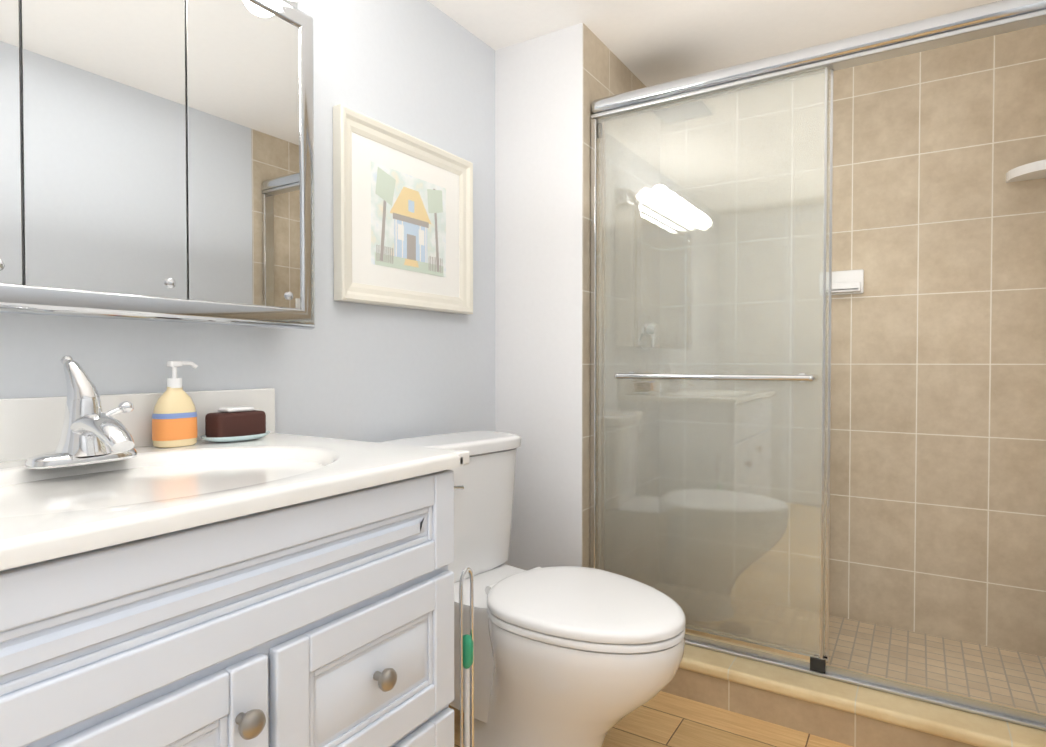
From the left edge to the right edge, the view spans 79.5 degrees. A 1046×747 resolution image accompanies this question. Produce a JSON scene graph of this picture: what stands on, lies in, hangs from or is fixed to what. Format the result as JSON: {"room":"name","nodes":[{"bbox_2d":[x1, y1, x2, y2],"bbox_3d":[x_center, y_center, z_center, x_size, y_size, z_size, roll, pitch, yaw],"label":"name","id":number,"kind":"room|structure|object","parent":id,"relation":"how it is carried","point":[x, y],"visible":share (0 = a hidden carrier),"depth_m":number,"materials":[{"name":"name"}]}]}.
{"room":"bathroom","nodes":[
{"label":"bathroom","id":0,"kind":"room"},
{"bbox_2d":[0,0,494,442],"bbox_3d":[-0.713,-0.029,1.430,0.100,2.260,3.830,1,1,32],"label":"wall","id":1,"kind":"structure","parent":0,"point":[423,70],"depth_m":1.74,"materials":[{"name":"paint"}]},
{"bbox_2d":[0,0,314,329],"bbox_3d":[-0.760,-0.458,1.124,0.131,0.722,0.870,1,1,32],"label":"upper cabinet","id":2,"kind":"object","parent":1,"relation":"attached to","point":[156,160],"visible":1,"depth_m":1.16,"materials":[{"name":"silver metal"}]},
{"bbox_2d":[283,0,297,8],"bbox_3d":[-0.777,-0.860,1.128,0.091,0.079,0.865,1,1,32],"label":"light bar","id":3,"kind":"object","parent":1,"relation":"attached to","point":[293,4],"visible":0.05,"depth_m":1.47,"materials":[{"name":"white"}]},
{"bbox_2d":[333,104,472,313],"bbox_3d":[-0.334,-0.452,1.896,0.034,0.510,0.575,1,1,32],"label":"picture frame","id":4,"kind":"object","parent":1,"relation":"attached to","point":[402,219],"visible":1,"depth_m":1.85,"materials":[{"name":"white wood"}]},
{"bbox_2d":[495,23,659,586],"bbox_3d":[0.248,-0.098,2.528,0.355,2.160,0.746,1,1,32],"label":"wall","id":5,"kind":"structure","parent":0,"point":[551,87],"depth_m":2.21,"materials":[{"name":"paint"}]},
{"bbox_2d":[637,309,658,349],"bbox_3d":[0.526,-0.179,2.579,0.058,0.170,0.170,1,1,32],"label":"shower valve","id":6,"kind":"object","parent":5,"relation":"attached to","point":[644,328],"depth_m":2.55,"materials":[{"name":"silver metal"}]},
{"bbox_2d":[652,100,715,123],"bbox_3d":[0.545,-1.021,2.364,0.304,0.096,0.200,1,1,32],"label":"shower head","id":7,"kind":"object","parent":5,"relation":"attached to","point":[671,118],"depth_m":2.35},
{"bbox_2d":[449,691,852,746],"bbox_3d":[-0.186,1.065,0.609,1.885,0.100,2.970,1,1,32],"label":"floor","id":8,"kind":"structure","parent":0,"point":[662,719],"depth_m":1.75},
{"bbox_2d":[0,356,469,746],"bbox_3d":[-0.587,0.490,0.960,0.617,1.038,0.914,1,1,32],"label":"bathroom vanity","id":9,"kind":"object","parent":8,"relation":"on","point":[272,588],"visible":1,"depth_m":0.88,"materials":[{"name":"white paint"}]},
{"bbox_2d":[152,361,197,447],"bbox_3d":[-0.689,0.059,1.251,0.056,0.168,0.087,1,1,32],"label":"soap bottle","id":10,"kind":"object","parent":9,"relation":"on","point":[174,418],"visible":1,"depth_m":1.23,"materials":[{"name":"beige"}]},
{"bbox_2d":[200,431,269,441],"bbox_3d":[-0.611,0.135,1.341,0.100,0.013,0.150,1,1,32],"label":"soap dish","id":11,"kind":"object","parent":9,"relation":"on","point":[231,439],"visible":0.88,"depth_m":1.29,"materials":[{"name":"white ceramic"}]},
{"bbox_2d":[205,410,265,436],"bbox_3d":[-0.611,0.108,1.341,0.056,0.054,0.112,1,1,32],"label":"soap bar","id":12,"kind":"object","parent":11,"relation":"on","point":[230,424],"visible":0.85,"depth_m":1.31,"materials":[{"name":"brown"}]},
{"bbox_2d":[218,406,253,411],"bbox_3d":[-0.611,0.076,1.341,0.038,0.009,0.062,1,1,32],"label":"packet","id":13,"kind":"object","parent":12,"relation":"on","point":[236,409],"visible":1,"depth_m":1.33,"materials":[{"name":"white plastic"}]},
{"bbox_2d":[459,567,473,746],"bbox_3d":[-0.106,0.700,1.308,0.124,0.607,0.124,1,1,32],"label":"stand","id":14,"kind":"object","parent":8,"relation":"on","point":[467,652],"visible":1,"depth_m":1.29,"materials":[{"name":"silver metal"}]},
{"bbox_2d":[380,431,685,746],"bbox_3d":[0.029,0.593,1.650,0.843,0.808,0.491,1,1,32],"label":"toilet","id":15,"kind":"object","parent":8,"relation":"on","point":[569,656],"visible":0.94,"depth_m":1.46,"materials":[{"name":"white ceramic"}]},
{"bbox_2d":[661,644,1045,746],"bbox_3d":[0.798,0.931,1.839,1.330,0.125,0.204,1,1,32],"label":"sill","id":16,"kind":"structure","parent":8,"relation":"on","point":[853,715],"depth_m":1.72,"materials":[{"name":"tile"}]},
{"bbox_2d":[590,0,1045,730],"bbox_3d":[0.795,-0.030,1.817,1.326,1.796,0.105,1,1,32],"label":"shower door","id":17,"kind":"structure","parent":16,"relation":"on","point":[980,22],"depth_m":1.93,"materials":[{"name":"clear glass"}]},
{"bbox_2d":[427,0,999,86],"bbox_3d":[0.043,-1.201,0.934,1.885,0.100,3.830,1,1,32],"label":"ceiling","id":18,"kind":"structure","parent":0,"point":[647,43],"depth_m":2.10,"materials":[{"name":"paint"}]},
{"bbox_2d":[653,583,1045,714],"bbox_3d":[0.957,1.009,2.093,1.330,0.160,0.760,1,1,32],"label":"shower floor","id":19,"kind":"structure","parent":0,"point":[1010,678],"depth_m":2.06,"materials":[{"name":"tile"}]},
{"bbox_2d":[719,622,749,635],"bbox_3d":[0.769,0.924,2.280,0.110,0.004,0.110,1,1,32],"label":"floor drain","id":20,"kind":"object","parent":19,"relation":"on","point":[732,632],"depth_m":2.28,"materials":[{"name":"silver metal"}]},
{"bbox_2d":[659,24,1045,656],"bbox_3d":[1.036,-0.048,2.533,1.685,2.260,0.100,1,1,32],"label":"wall","id":21,"kind":"structure","parent":0,"point":[938,443],"depth_m":2.25,"materials":[{"name":"tile"}]},
{"bbox_2d":[819,269,863,295],"bbox_3d":[1.181,-0.340,2.341,0.150,0.090,0.060,1,1,32],"label":"soap holder","id":22,"kind":"object","parent":21,"relation":"attached to","point":[845,282],"visible":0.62,"depth_m":2.33,"materials":[{"name":"white ceramic"}]},
{"bbox_2d":[1006,159,1045,182],"bbox_3d":[1.631,-0.649,2.010,0.130,0.030,0.130,1,1,32],"label":"corner shelf","id":23,"kind":"object","parent":21,"relation":"attached to","point":[1033,170],"visible":0.97,"depth_m":2.01,"materials":[{"name":"white ceramic"}]}
]}

